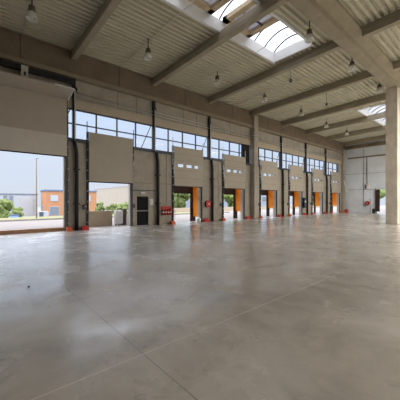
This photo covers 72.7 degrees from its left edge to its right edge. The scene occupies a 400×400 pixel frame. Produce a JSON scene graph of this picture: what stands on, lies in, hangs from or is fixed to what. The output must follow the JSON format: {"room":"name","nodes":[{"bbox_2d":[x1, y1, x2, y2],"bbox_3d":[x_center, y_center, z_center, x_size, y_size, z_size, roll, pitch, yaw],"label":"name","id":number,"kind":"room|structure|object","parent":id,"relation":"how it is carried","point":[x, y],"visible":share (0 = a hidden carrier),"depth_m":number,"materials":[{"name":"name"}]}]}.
{"room":"distribution center","nodes":[
{"label":"distribution center","id":0,"kind":"room"},
{"bbox_2d":[0,66,340,230],"bbox_3d":[-0.007,-2.675,22.352,57.200,8.750,0.250,0,0,-41],"label":"wall","id":1,"kind":"structure","parent":0,"point":[145,166],"depth_m":19.95,"materials":[{"name":"concrete"}]},
{"bbox_2d":[0,59,74,226],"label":"door","id":2,"kind":"structure","parent":1,"relation":"in","point":[34,114],"depth_m":14.24,"materials":[{"name":"beige metal"}]},
{"bbox_2d":[68,78,76,140],"bbox_3d":[-7.625,-5.425,15.547,1.129,3.850,0.317,0,0,-27],"label":"steel post","id":3,"kind":"object","parent":1,"relation":"attached to","point":[74,80],"visible":0.68,"depth_m":15.65,"materials":[{"name":"metal"}]},
{"bbox_2d":[73,141,79,229],"bbox_3d":[-7.193,-0.884,15.776,0.374,5.168,0.305,0,0,-41],"label":"downpipe","id":4,"kind":"object","parent":1,"relation":"attached to","point":[76,169],"visible":0.98,"depth_m":15.69,"materials":[{"name":"metal"}]},
{"bbox_2d":[86,121,133,226],"bbox_3d":[-5.597,-1.525,17.213,3.070,6.450,0.205,0,0,-41],"label":"door","id":5,"kind":"structure","parent":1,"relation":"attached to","point":[109,159],"depth_m":16.98,"materials":[{"name":"beige metal"}]},
{"bbox_2d":[76,110,152,151],"bbox_3d":[-5.364,-4.415,17.642,5.335,1.930,0.280,0,0,-41],"label":"window","id":6,"kind":"structure","parent":1,"relation":"in","point":[117,119],"depth_m":17.65,"materials":[{"name":"glass"}]},
{"bbox_2d":[136,196,148,225],"bbox_3d":[-3.999,0.665,18.820,1.000,2.070,0.280,0,0,-41],"label":"door","id":7,"kind":"structure","parent":1,"relation":"in","point":[142,202],"depth_m":18.86,"materials":[{"name":"black metal"}]},
{"bbox_2d":[141,101,155,151],"bbox_3d":[-3.587,-5.425,19.033,1.129,3.850,0.317,0,0,-27],"label":"steel post","id":8,"kind":"object","parent":1,"relation":"attached to","point":[153,102],"visible":0.96,"depth_m":19.12,"materials":[{"name":"metal"}]},
{"bbox_2d":[155,152,160,224],"bbox_3d":[-3.026,-0.884,19.373,0.374,5.168,0.305,0,0,-41],"label":"downpipe","id":9,"kind":"object","parent":1,"relation":"attached to","point":[158,175],"visible":1,"depth_m":19.30,"materials":[{"name":"metal"}]},
{"bbox_2d":[161,206,170,210],"bbox_3d":[-2.498,0.550,20.004,0.840,0.340,0.050,0,0,-41],"label":"rack","id":10,"kind":"object","parent":1,"relation":"attached to","point":[162,207],"visible":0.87,"depth_m":19.94,"materials":[{"name":"metal"}]},
{"bbox_2d":[0,52,345,153],"bbox_3d":[-0.017,-7.165,22.119,56.880,0.230,0.590,0,0,-41],"label":"trim","id":11,"kind":"structure","parent":1,"relation":"attached to","point":[3,56],"depth_m":18.10,"materials":[{"name":"metal"}]},
{"bbox_2d":[19,71,340,192],"bbox_3d":[5.745,-4.135,27.148,39.945,5.810,0.006,0,0,-41],"label":"trim","id":12,"kind":"structure","parent":1,"relation":"attached to","point":[19,71],"depth_m":21.94,"materials":[{"name":"metal"}]},
{"bbox_2d":[154,126,208,159],"bbox_3d":[-1.325,-4.415,21.128,5.335,1.930,0.280,0,0,-41],"label":"window","id":13,"kind":"structure","parent":1,"relation":"in","point":[167,139],"depth_m":20.57,"materials":[{"name":"glass"}]},
{"bbox_2d":[174,187,197,220],"bbox_3d":[-1.324,-0.225,21.850,3.380,3.850,0.710,0,0,-41],"label":"shelter","id":14,"kind":"object","parent":1,"relation":"attached to","point":[193,191],"visible":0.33,"depth_m":22.61,"materials":[{"name":"fabric"}]},
{"bbox_2d":[174,187,192,193],"bbox_3d":[-1.543,-1.375,22.103,3.380,1.550,0.040,0,0,-41],"label":"curtain","id":15,"kind":"object","parent":14,"relation":"hanging from","point":[177,190],"depth_m":22.24,"materials":[{"name":"fabric"}]},
{"bbox_2d":[190,194,194,220],"bbox_3d":[-0.612,0.550,22.907,0.560,2.300,0.040,0,0,-41],"label":"curtain","id":16,"kind":"object","parent":14,"relation":"hanging from","point":[192,218],"depth_m":22.81,"materials":[{"name":"fabric"}]},
{"bbox_2d":[172,145,202,221],"bbox_3d":[-0.902,-1.525,21.261,3.040,6.450,0.212,0,0,-41],"label":"door","id":17,"kind":"structure","parent":1,"relation":"in","point":[183,176],"depth_m":21.02,"materials":[{"name":"beige metal"}]},
{"bbox_2d":[68,98,340,163],"bbox_3d":[-0.214,-5.650,22.133,56.600,0.540,0.310,0,0,-41],"label":"trim","id":18,"kind":"structure","parent":1,"relation":"attached to","point":[80,105],"depth_m":20.40,"materials":[{"name":"concrete"}]},
{"bbox_2d":[202,116,210,158],"bbox_3d":[0.452,-5.425,22.519,1.129,3.850,0.317,0,0,-27],"label":"steel post","id":19,"kind":"object","parent":1,"relation":"attached to","point":[209,117],"visible":0.85,"depth_m":22.61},
{"bbox_2d":[205,200,210,206],"bbox_3d":[0.661,0.240,22.588,0.580,0.580,0.266,0,0,-41],"label":"hose reel","id":20,"kind":"object","parent":1,"relation":"attached to","point":[207,203],"visible":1,"depth_m":22.49,"materials":[{"name":"red paint"}]},
{"bbox_2d":[210,160,214,220],"bbox_3d":[1.013,-0.884,22.859,0.374,5.168,0.305,0,0,-41],"label":"downpipe","id":21,"kind":"object","parent":1,"relation":"attached to","point":[212,179],"visible":0.91,"depth_m":22.82,"materials":[{"name":"metal"}]},
{"bbox_2d":[218,162,218,209],"bbox_3d":[1.607,-1.300,23.527,0.038,4.200,0.044,0,0,-41],"label":"conduit","id":22,"kind":"object","parent":1,"relation":"attached to","point":[218,162],"visible":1,"depth_m":23.51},
{"bbox_2d":[209,138,250,164],"bbox_3d":[2.749,-4.415,24.645,5.430,1.930,0.280,0,0,-41],"label":"window","id":23,"kind":"structure","parent":1,"relation":"in","point":[219,140],"depth_m":23.79,"materials":[{"name":"glass"}]},
{"bbox_2d":[241,144,248,163],"bbox_3d":[4.303,-4.475,25.907,1.070,1.750,0.100,0,0,-41],"label":"louvres","id":24,"kind":"object","parent":23,"relation":"attached to","point":[244,148],"visible":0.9,"depth_m":25.93,"materials":[{"name":"metal"}]},
{"bbox_2d":[224,189,239,218],"bbox_3d":[2.715,-0.225,25.336,3.380,3.850,0.710,0,0,-41],"label":"shelter","id":25,"kind":"object","parent":1,"relation":"attached to","point":[235,192],"visible":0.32,"depth_m":26.17,"materials":[{"name":"fabric"}]},
{"bbox_2d":[224,189,234,194],"bbox_3d":[2.496,-1.375,25.589,3.380,1.550,0.040,0,0,-41],"label":"curtain","id":26,"kind":"object","parent":25,"relation":"hanging from","point":[226,191],"depth_m":25.83,"materials":[{"name":"fabric"}]},
{"bbox_2d":[233,195,236,218],"bbox_3d":[3.427,0.550,26.393,0.560,2.300,0.040,0,0,-41],"label":"curtain","id":27,"kind":"object","parent":25,"relation":"hanging from","point":[234,196],"depth_m":26.29,"materials":[{"name":"fabric"}]},
{"bbox_2d":[222,151,245,218],"bbox_3d":[3.137,-1.525,24.747,3.040,6.450,0.212,0,0,-41],"label":"door","id":28,"kind":"structure","parent":1,"relation":"in","point":[230,180],"depth_m":24.47,"materials":[{"name":"beige metal"}]},
{"bbox_2d":[261,190,272,216],"bbox_3d":[6.753,-0.225,28.822,3.380,3.850,0.710,0,0,-41],"label":"shelter","id":29,"kind":"object","parent":1,"relation":"attached to","point":[269,194],"visible":0.3,"depth_m":29.69,"materials":[{"name":"fabric"}]},
{"bbox_2d":[261,190,267,195],"bbox_3d":[6.535,-1.375,29.075,3.380,1.550,0.040,0,0,-41],"label":"curtain","id":30,"kind":"object","parent":29,"relation":"hanging from","point":[263,192],"depth_m":29.43,"materials":[{"name":"fabric"}]},
{"bbox_2d":[266,196,269,216],"bbox_3d":[7.466,0.550,29.879,0.560,2.300,0.040,0,0,-41],"label":"curtain","id":31,"kind":"object","parent":29,"relation":"hanging from","point":[267,197],"depth_m":29.79,"materials":[{"name":"fabric"}]},
{"bbox_2d":[259,154,277,216],"bbox_3d":[7.175,-1.525,28.233,3.040,6.450,0.212,0,0,-41],"label":"door","id":32,"kind":"structure","parent":1,"relation":"in","point":[269,183],"depth_m":27.89,"materials":[{"name":"beige metal"}]},
{"bbox_2d":[258,148,280,169],"bbox_3d":[7.053,-4.415,28.360,4.540,1.930,0.280,0,0,-41],"label":"window","id":33,"kind":"structure","parent":1,"relation":"in","point":[272,158],"depth_m":28.96,"materials":[{"name":"metal"}]},
{"bbox_2d":[276,136,282,168],"bbox_3d":[8.529,-5.425,29.491,1.129,3.850,0.317,0,0,-27],"label":"steel post","id":34,"kind":"object","parent":1,"relation":"attached to","point":[281,142],"visible":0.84,"depth_m":29.58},
{"bbox_2d":[281,169,284,216],"bbox_3d":[9.090,-0.884,29.831,0.374,5.168,0.305,0,0,-41],"label":"downpipe","id":35,"kind":"object","parent":1,"relation":"attached to","point":[282,184],"visible":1,"depth_m":29.74,"materials":[{"name":"metal"}]},
{"bbox_2d":[286,171,286,207],"bbox_3d":[9.684,-1.300,30.500,0.038,4.200,0.044,0,0,-41],"label":"conduit","id":36,"kind":"object","parent":1,"relation":"attached to","point":[286,171],"visible":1,"depth_m":30.48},
{"bbox_2d":[281,153,305,172],"bbox_3d":[10.790,-4.415,31.586,5.335,1.930,0.280,0,0,-41],"label":"window","id":37,"kind":"structure","parent":1,"relation":"in","point":[285,160],"depth_m":31.38,"materials":[{"name":"metal"}]},
{"bbox_2d":[290,191,298,214],"bbox_3d":[10.792,-0.225,32.308,3.380,3.850,0.710,0,0,-41],"label":"shelter","id":38,"kind":"object","parent":1,"relation":"attached to","point":[295,195],"visible":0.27,"depth_m":33.18,"materials":[{"name":"fabric"}]},
{"bbox_2d":[292,196,294,214],"bbox_3d":[11.504,0.550,33.365,0.560,2.300,0.040,0,0,-41],"label":"curtain","id":39,"kind":"object","parent":38,"relation":"hanging from","point":[293,197],"depth_m":33.28,"materials":[{"name":"fabric"}]},
{"bbox_2d":[288,159,302,214],"bbox_3d":[11.214,-1.525,31.719,3.040,6.450,0.212,0,0,-41],"label":"door","id":40,"kind":"structure","parent":1,"relation":"in","point":[294,185],"depth_m":31.44,"materials":[{"name":"beige metal"}]},
{"bbox_2d":[302,143,306,171],"bbox_3d":[12.567,-5.425,32.977,1.129,3.850,0.317,0,0,-27],"label":"steel post","id":41,"kind":"object","parent":1,"relation":"attached to","point":[305,143],"visible":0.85,"depth_m":33.11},
{"bbox_2d":[306,173,308,214],"bbox_3d":[13.128,-0.884,33.317,0.374,5.168,0.305,0,0,-41],"label":"downpipe","id":42,"kind":"object","parent":1,"relation":"attached to","point":[307,202],"visible":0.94,"depth_m":33.24,"materials":[{"name":"metal"}]},
{"bbox_2d":[304,158,324,174],"bbox_3d":[14.829,-4.415,35.072,5.335,1.930,0.280,0,0,-41],"label":"window","id":43,"kind":"structure","parent":1,"relation":"in","point":[304,158],"depth_m":34.49,"materials":[{"name":"metal"}]},
{"bbox_2d":[313,192,319,213],"bbox_3d":[14.831,-0.225,35.794,3.380,3.850,0.710,0,0,-41],"label":"shelter","id":44,"kind":"object","parent":1,"relation":"attached to","point":[316,196],"visible":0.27,"depth_m":36.65,"materials":[{"name":"fabric"}]},
{"bbox_2d":[311,163,323,213],"bbox_3d":[15.252,-1.525,35.205,3.040,6.450,0.212,0,0,-41],"label":"door","id":45,"kind":"structure","parent":1,"relation":"in","point":[317,186],"depth_m":34.78,"materials":[{"name":"beige metal"}]},
{"bbox_2d":[322,149,326,174],"bbox_3d":[16.606,-5.425,36.463,1.129,3.850,0.317,0,0,-27],"label":"steel post","id":46,"kind":"object","parent":1,"relation":"attached to","point":[325,149],"visible":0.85,"depth_m":36.59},
{"bbox_2d":[325,175,328,213],"bbox_3d":[17.167,-0.884,36.803,0.374,5.168,0.305,0,0,-41],"label":"downpipe","id":47,"kind":"object","parent":1,"relation":"attached to","point":[326,187],"visible":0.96,"depth_m":36.72,"materials":[{"name":"metal"}]},
{"bbox_2d":[324,161,337,175],"bbox_3d":[18.510,-4.415,38.250,4.390,1.930,0.280,0,0,-41],"label":"window","id":48,"kind":"structure","parent":1,"relation":"in","point":[328,168],"depth_m":38.58,"materials":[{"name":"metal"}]},
{"bbox_2d":[331,186,336,211],"bbox_3d":[18.869,-0.225,39.280,3.380,3.850,0.710,0,0,-41],"label":"shelter","id":49,"kind":"object","parent":1,"relation":"attached to","point":[333,195],"visible":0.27,"depth_m":40.17,"materials":[{"name":"fabric"}]},
{"bbox_2d":[330,171,339,212],"bbox_3d":[19.291,-1.525,38.691,3.040,6.450,0.212,0,0,-41],"label":"door","id":50,"kind":"structure","parent":1,"relation":"in","point":[335,175],"depth_m":38.45,"materials":[{"name":"beige metal"}]},
{"bbox_2d":[0,212,399,399],"bbox_3d":[9.141,1.850,11.754,57.200,0.300,28.250,0,0,-41],"label":"floor","id":51,"kind":"structure","parent":0,"point":[295,307],"depth_m":4.15,"materials":[{"name":"concrete"}]},
{"bbox_2d":[0,227,63,234],"bbox_3d":[-9.526,1.600,14.142,4.460,0.200,0.140,0,0,-41],"label":"board","id":52,"kind":"object","parent":51,"relation":"on","point":[4,232],"visible":1,"depth_m":14.48,"materials":[{"name":"wood"}]},
{"bbox_2d":[251,116,257,218],"bbox_3d":[5.285,-3.275,26.398,0.600,9.950,0.460,0,0,-41],"label":"concrete column","id":53,"kind":"structure","parent":51,"relation":"on","point":[254,131],"depth_m":26.20,"materials":[{"name":"concrete"}]},
{"bbox_2d":[341,149,344,212],"bbox_3d":[21.174,-2.950,40.206,0.600,9.300,0.360,0,0,-41],"label":"concrete column","id":54,"kind":"structure","parent":51,"relation":"on","point":[343,153],"depth_m":40.00,"materials":[{"name":"concrete"}]},
{"bbox_2d":[77,97,340,159],"bbox_3d":[7.025,-6.050,27.787,37.050,0.060,0.451,0,0,-41],"label":"conduit","id":55,"kind":"object","parent":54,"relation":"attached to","point":[77,97],"visible":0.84,"depth_m":20.80,"materials":[{"name":"metal"}]},
{"bbox_2d":[77,93,341,158],"bbox_3d":[7.006,-6.280,27.810,37.050,0.060,0.511,0,0,-41],"label":"conduit","id":56,"kind":"object","parent":54,"relation":"attached to","point":[77,93],"visible":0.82,"depth_m":20.68,"materials":[{"name":"metal"}]},
{"bbox_2d":[386,86,399,223],"bbox_3d":[14.284,-3.310,20.150,0.720,10.020,0.740,0,0,-41],"label":"concrete column","id":57,"kind":"structure","parent":51,"relation":"on","point":[393,93],"depth_m":19.86,"materials":[{"name":"concrete"}]},
{"bbox_2d":[287,0,399,88],"bbox_3d":[7.152,-8.610,13.630,56.640,0.580,1.090,0,0,-41],"label":"girder","id":58,"kind":"object","parent":57,"relation":"on","point":[331,17],"visible":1,"depth_m":13.96,"materials":[{"name":"concrete"}]},
{"bbox_2d":[0,0,399,142],"bbox_3d":[9.178,-8.988,11.711,57.200,0.745,28.238,0,0,-41],"label":"ceiling","id":59,"kind":"structure","parent":0,"point":[61,23],"depth_m":15.80,"materials":[{"name":"metal"}]},
{"bbox_2d":[71,0,121,60],"bbox_3d":[-3.868,-8.479,11.720,0.310,0.748,10.360,0,0,-41],"label":"roof beam","id":60,"kind":"structure","parent":59,"relation":"attached to","point":[108,7],"depth_m":12.91,"materials":[{"name":"concrete"}]},
{"bbox_2d":[121,0,194,66],"bbox_3d":[-1.718,-8.709,13.576,0.040,0.261,10.301,0,0,-41],"label":"conduit","id":61,"kind":"object","parent":59,"relation":"attached to","point":[193,0],"visible":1,"depth_m":13.95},
{"bbox_2d":[152,0,287,85],"bbox_3d":[0.170,-8.479,15.206,0.310,0.748,10.360,0,0,-41],"label":"roof beam","id":62,"kind":"structure","parent":59,"relation":"attached to","point":[266,7],"depth_m":13.90,"materials":[{"name":"concrete"}]},
{"bbox_2d":[186,22,310,89],"bbox_3d":[2.320,-8.709,17.062,0.040,0.261,10.301,0,0,-41],"label":"conduit","id":63,"kind":"object","parent":59,"relation":"attached to","point":[310,22],"visible":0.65,"depth_m":16.12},
{"bbox_2d":[209,40,340,103],"bbox_3d":[4.209,-8.479,18.692,0.310,0.748,10.360,0,0,-41],"label":"roof beam","id":64,"kind":"structure","parent":59,"relation":"attached to","point":[329,47],"depth_m":17.47,"materials":[{"name":"concrete"}]},
{"bbox_2d":[233,59,352,105],"bbox_3d":[6.359,-8.709,20.548,0.040,0.261,10.301,0,0,-41],"label":"conduit","id":65,"kind":"object","parent":59,"relation":"attached to","point":[351,59],"visible":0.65,"depth_m":19.71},
{"bbox_2d":[250,71,373,116],"bbox_3d":[8.247,-8.479,22.178,0.310,0.748,10.360,0,0,-41],"label":"roof beam","id":66,"kind":"structure","parent":59,"relation":"attached to","point":[365,75],"depth_m":21.13,"materials":[{"name":"concrete"}]},
{"bbox_2d":[270,83,380,116],"bbox_3d":[10.397,-8.709,24.034,0.040,0.261,10.301,0,0,-41],"label":"conduit","id":67,"kind":"object","parent":59,"relation":"attached to","point":[380,83],"visible":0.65,"depth_m":23.37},
{"bbox_2d":[281,93,385,126],"bbox_3d":[12.286,-8.479,25.664,0.310,0.748,10.360,0,0,-41],"label":"roof beam","id":68,"kind":"structure","parent":59,"relation":"attached to","point":[381,97],"depth_m":25.05,"materials":[{"name":"concrete"}]},
{"bbox_2d":[306,111,385,133],"bbox_3d":[16.324,-8.479,29.150,0.310,0.748,10.360,0,0,-41],"label":"roof beam","id":69,"kind":"structure","parent":59,"relation":"attached to","point":[382,114],"depth_m":29.27,"materials":[{"name":"concrete"}]},
{"bbox_2d":[326,125,385,140],"bbox_3d":[20.363,-8.479,32.636,0.310,0.748,10.360,0,0,-41],"label":"roof beam","id":70,"kind":"structure","parent":59,"relation":"attached to","point":[378,128],"depth_m":33.51,"materials":[{"name":"concrete"}]},
{"bbox_2d":[342,135,385,145],"bbox_3d":[24.443,-8.479,36.158,0.310,0.748,10.360,0,0,-41],"label":"roof beam","id":71,"kind":"structure","parent":59,"relation":"attached to","point":[381,137],"depth_m":37.77,"materials":[{"name":"concrete"}]},
{"bbox_2d":[362,9,399,38],"bbox_3d":[13.657,-8.797,7.746,0.310,0.878,16.280,0,0,-41],"label":"roof beam","id":72,"kind":"structure","parent":59,"relation":"attached to","point":[392,19],"depth_m":13.21,"materials":[{"name":"concrete"}]},
{"bbox_2d":[393,59,399,70],"bbox_3d":[17.696,-8.797,11.232,0.310,0.878,16.280,0,0,-41],"label":"roof beam","id":73,"kind":"structure","parent":59,"relation":"attached to","point":[396,64],"depth_m":17.18,"materials":[{"name":"concrete"}]},
{"bbox_2d":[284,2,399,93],"bbox_3d":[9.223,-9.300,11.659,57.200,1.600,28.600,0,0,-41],"label":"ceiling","id":74,"kind":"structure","parent":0,"point":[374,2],"depth_m":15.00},
{"bbox_2d":[26,0,37,22],"bbox_3d":[-7.078,-8.260,11.460,0.450,1.200,0.450,0,0,-41],"label":"pendant lamp","id":75,"kind":"object","parent":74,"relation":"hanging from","point":[31,16],"visible":1,"depth_m":11.40,"materials":[{"name":"metal"}]},
{"bbox_2d":[144,38,151,60],"bbox_3d":[-2.800,-8.270,14.677,0.450,1.200,0.450,0,0,-41],"label":"pendant lamp","id":76,"kind":"object","parent":74,"relation":"hanging from","point":[147,57],"visible":0.98,"depth_m":14.59,"materials":[{"name":"white plastic"}]},
{"bbox_2d":[214,71,220,85],"bbox_3d":[1.162,-8.420,18.243,0.450,1.200,0.450,0,0,-41],"label":"pendant lamp","id":77,"kind":"object","parent":74,"relation":"hanging from","point":[217,80],"visible":0.98,"depth_m":18.16,"materials":[{"name":"white plastic"}]},
{"bbox_2d":[162,0,313,63],"bbox_3d":[1.797,-9.267,13.031,9.850,1.176,2.630,0,0,-41],"label":"skylight","id":78,"kind":"object","parent":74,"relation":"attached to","point":[293,43],"visible":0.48,"depth_m":15.37,"materials":[{"name":"plastic"}]},
{"bbox_2d":[188,0,230,14],"bbox_3d":[0.426,-9.310,12.072,2.020,0.220,1.920,0,0,-41],"label":"vent","id":79,"kind":"object","parent":78,"relation":"attached to","point":[210,6],"visible":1,"depth_m":12.80,"materials":[{"name":"metal"}]},
{"bbox_2d":[222,0,257,24],"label":"beam","id":80,"kind":"structure","parent":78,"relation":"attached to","point":[247,5],"depth_m":13.29,"materials":[{"name":"wood"}]},
{"bbox_2d":[240,14,278,37],"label":"beam","id":81,"kind":"structure","parent":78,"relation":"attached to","point":[265,22],"depth_m":14.42,"materials":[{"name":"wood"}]},
{"bbox_2d":[262,92,266,102],"bbox_3d":[5.172,-8.550,21.770,0.450,1.200,0.450,0,0,-41],"label":"pendant lamp","id":82,"kind":"object","parent":74,"relation":"hanging from","point":[264,100],"visible":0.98,"depth_m":21.66,"materials":[{"name":"white plastic"}]},
{"bbox_2d":[305,21,313,43],"bbox_3d":[5.377,-8.460,13.360,0.450,1.200,0.450,0,0,-41],"label":"pendant lamp","id":83,"kind":"object","parent":74,"relation":"hanging from","point":[309,38],"visible":0.99,"depth_m":13.29,"materials":[{"name":"white plastic"}]},
{"bbox_2d":[348,61,355,71],"bbox_3d":[9.419,-8.680,16.849,0.450,1.200,0.450,0,0,-41],"label":"pendant lamp","id":84,"kind":"object","parent":74,"relation":"hanging from","point":[352,68],"visible":0.98,"depth_m":16.76,"materials":[{"name":"white plastic"}]},
{"bbox_2d":[356,101,385,125],"bbox_3d":[19.681,-9.267,28.468,10.000,1.176,2.630,0,0,-41],"label":"skylight","id":85,"kind":"object","parent":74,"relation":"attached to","point":[382,108],"visible":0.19,"depth_m":28.31,"materials":[{"name":"plastic"}]},
{"bbox_2d":[376,82,382,92],"bbox_3d":[13.325,-8.700,20.221,0.450,1.200,0.450,0,0,-41],"label":"pendant lamp","id":86,"kind":"object","parent":74,"relation":"hanging from","point":[379,88],"visible":0.98,"depth_m":20.14,"materials":[{"name":"white plastic"}]},
{"bbox_2d":[345,139,385,212],"bbox_3d":[30.677,-3.900,30.344,0.300,11.200,28.250,0,0,-41],"label":"wall","id":87,"kind":"structure","parent":0,"point":[354,167],"depth_m":38.60,"materials":[{"name":"concrete"}]},
{"bbox_2d":[0,27,344,150],"bbox_3d":[-0.056,-7.930,22.164,56.880,1.300,0.470,0,0,-41],"label":"beam","id":88,"kind":"structure","parent":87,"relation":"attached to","point":[34,50],"depth_m":17.85,"materials":[{"name":"concrete"}]},
{"bbox_2d":[363,148,363,205],"bbox_3d":[23.361,-3.385,38.530,0.060,8.230,0.405,0,0,-41],"label":"conduit","id":89,"kind":"object","parent":87,"relation":"attached to","point":[363,148],"visible":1,"depth_m":38.65,"materials":[{"name":"metal"}]},
{"bbox_2d":[345,141,385,149],"bbox_3d":[30.662,-7.825,29.941,0.250,0.450,27.660,0,0,-41],"label":"trim","id":90,"kind":"structure","parent":87,"relation":"attached to","point":[382,142],"depth_m":38.19,"materials":[{"name":"concrete"}]},
{"bbox_2d":[346,154,385,189],"bbox_3d":[30.725,-3.985,30.021,0.050,4.730,27.700,0,0,-41],"label":"trim","id":91,"kind":"structure","parent":87,"relation":"attached to","point":[380,154],"depth_m":38.48,"materials":[{"name":"metal"}]},
{"bbox_2d":[375,188,379,212],"bbox_3d":[24.347,-0.025,37.310,0.160,3.450,0.570,0,0,-41],"label":"wall door","id":92,"kind":"structure","parent":87,"relation":"in","point":[377,192],"depth_m":37.24,"materials":[{"name":"metal"}]},
{"label":"outside","id":93,"kind":"structure","parent":0,"visible":0},
{"bbox_2d":[0,205,385,230],"bbox_3d":[21.563,1.895,51.539,220.000,0.310,15.750,0,0,-41],"label":"yard","id":94,"kind":"structure","parent":93,"point":[12,225],"depth_m":22.02,"materials":[{"name":"concrete"}]},
{"bbox_2d":[0,212,189,219],"bbox_3d":[-23.616,1.690,19.708,70.000,0.100,4.100,0,0,-41],"label":"grass strip","id":95,"kind":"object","parent":94,"relation":"on","point":[174,212],"visible":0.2,"depth_m":27.03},
{"bbox_2d":[36,158,40,218],"bbox_3d":[-15.049,-1.197,25.290,0.375,5.674,0.155,0,0,-41],"label":"street lamp","id":96,"kind":"object","parent":95,"relation":"on","point":[36,158],"visible":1,"depth_m":25.19,"materials":[{"name":"metal"}]},
{"bbox_2d":[89,211,111,226],"bbox_3d":[-7.045,1.210,18.721,2.000,1.060,0.250,0,0,-41],"label":"parapet","id":97,"kind":"object","parent":94,"relation":"on","point":[96,218],"visible":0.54,"depth_m":18.73,"materials":[{"name":"beige concrete"}]},
{"bbox_2d":[0,212,228,221],"bbox_3d":[-22.179,1.670,18.042,70.000,0.140,0.300,0,0,-41],"label":"kerb","id":98,"kind":"object","parent":94,"relation":"on","point":[224,212],"visible":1,"depth_m":24.53,"materials":[{"name":"stone"}]},
{"bbox_2d":[114,211,122,225],"bbox_3d":[-5.838,1.215,19.466,0.560,1.050,0.300,0,0,-41],"label":"base cabinet","id":99,"kind":"object","parent":94,"relation":"on","point":[118,215],"visible":0.96,"depth_m":19.31,"materials":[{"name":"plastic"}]},
{"bbox_2d":[122,209,126,224],"bbox_3d":[-5.522,1.160,19.804,0.280,1.160,0.300,0,0,-41],"label":"locker","id":100,"kind":"object","parent":94,"relation":"on","point":[123,210],"visible":0.84,"depth_m":19.69,"materials":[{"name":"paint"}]},
{"bbox_2d":[378,189,385,198],"bbox_3d":[33.440,-1.555,53.431,5.316,6.516,5.869,0,0,-15],"label":"tree","id":101,"kind":"object","parent":94,"relation":"on","point":[382,191],"visible":0.02,"depth_m":50.83,"materials":[{"name":"green plant"}]},
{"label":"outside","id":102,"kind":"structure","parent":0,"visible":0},
{"bbox_2d":[8,205,291,217],"bbox_3d":[-19.274,2.925,121.805,310.000,2.350,144.000,0,0,-41],"label":"ground","id":103,"kind":"structure","parent":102,"point":[38,209],"depth_m":69.40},
{"bbox_2d":[0,198,13,217],"bbox_3d":[-31.284,1.468,42.586,3.579,4.471,3.306,0,0,-41],"label":"tree","id":104,"kind":"object","parent":103,"relation":"on","point":[6,205],"visible":0.97,"depth_m":42.37,"materials":[{"name":"green plant"}]},
{"bbox_2d":[10,214,18,217],"bbox_3d":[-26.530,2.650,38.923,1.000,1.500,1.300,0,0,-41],"label":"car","id":105,"kind":"object","parent":103,"relation":"on","point":[11,215],"visible":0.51,"depth_m":38.45,"materials":[{"name":"blue paint"}]},
{"bbox_2d":[8,207,23,216],"bbox_3d":[-28.008,2.287,41.504,2.099,2.833,1.920,0,0,-41],"label":"bush","id":106,"kind":"object","parent":103,"relation":"on","point":[16,210],"visible":0.66,"depth_m":41.21,"materials":[{"name":"green plant"}]},
{"bbox_2d":[0,193,37,214],"bbox_3d":[-67.937,0.900,66.921,44.900,5.600,23.800,0,0,-41],"label":"warehouse","id":107,"kind":"structure","parent":103,"relation":"on","point":[27,202],"depth_m":70.57,"materials":[{"name":"grey metal"}]},
{"bbox_2d":[38,211,48,216],"bbox_3d":[-20.730,2.025,35.991,1.150,1.350,0.620,0,0,-41],"label":"cabinet","id":108,"kind":"object","parent":103,"relation":"on","point":[40,213],"visible":0.52,"depth_m":35.73,"materials":[{"name":"metal"}]},
{"bbox_2d":[40,190,96,215],"bbox_3d":[-35.792,0.425,74.522,12.900,6.550,6.300,0,0,-41],"label":"brick building","id":109,"kind":"structure","parent":103,"relation":"on","point":[51,200],"depth_m":69.86,"materials":[{"name":"brick"}]},
{"bbox_2d":[95,201,105,210],"bbox_3d":[-17.690,1.888,48.062,1.901,3.631,1.688,0,0,-10],"label":"bush","id":110,"kind":"object","parent":103,"relation":"on","point":[101,207],"visible":0.68,"depth_m":48.01,"materials":[{"name":"green plant"}]},
{"bbox_2d":[94,185,127,208],"bbox_3d":[-21.338,-1.250,122.666,32.300,9.900,56.300,0,0,-41],"label":"warehouse","id":111,"kind":"structure","parent":103,"relation":"on","point":[114,195],"depth_m":117.11,"materials":[{"name":"paint"}]},
{"bbox_2d":[111,203,117,213],"bbox_3d":[-14.998,2.048,47.969,1.654,3.312,1.367,0,0,22],"label":"bush","id":112,"kind":"object","parent":103,"relation":"on","point":[113,207],"visible":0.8,"depth_m":47.61,"materials":[{"name":"green plant"}]},
{"bbox_2d":[117,202,127,210],"bbox_3d":[-13.414,1.900,48.116,2.369,3.606,2.070,0,0,0],"label":"bush","id":113,"kind":"object","parent":103,"relation":"on","point":[120,206],"visible":0.56,"depth_m":47.43,"materials":[{"name":"green plant"}]},
{"bbox_2d":[174,194,182,207],"bbox_3d":[-6.261,-0.580,55.887,6.071,8.166,5.522,0,0,17],"label":"tree","id":114,"kind":"object","parent":103,"relation":"on","point":[178,202],"visible":0.05,"depth_m":55.59,"materials":[{"name":"green plant"}]},
{"bbox_2d":[176,194,189,207],"bbox_3d":[-4.963,0.004,60.380,5.609,6.999,6.399,0,0,-1],"label":"tree","id":115,"kind":"object","parent":103,"relation":"on","point":[185,197],"visible":0.1,"depth_m":59.33,"materials":[{"name":"green plant"}]},
{"bbox_2d":[185,195,265,207],"bbox_3d":[12.473,-0.725,100.331,34.300,8.850,18.300,0,0,-41],"label":"warehouse","id":116,"kind":"structure","parent":103,"relation":"on","point":[263,197],"depth_m":96.52,"materials":[{"name":"paint"}]},
{"bbox_2d":[224,195,232,206],"bbox_3d":[8.606,-0.133,64.885,5.210,7.274,5.905,0,0,-41],"label":"tree","id":117,"kind":"object","parent":103,"relation":"on","point":[229,198],"visible":0.24,"depth_m":64.24,"materials":[{"name":"green plant"}]},
{"bbox_2d":[174,205,336,211],"bbox_3d":[31.324,1.925,78.492,110.000,1.350,0.300,0,0,-41],"label":"wall","id":118,"kind":"structure","parent":103,"relation":"on","point":[262,207],"depth_m":56.05,"materials":[{"name":"beige concrete"}]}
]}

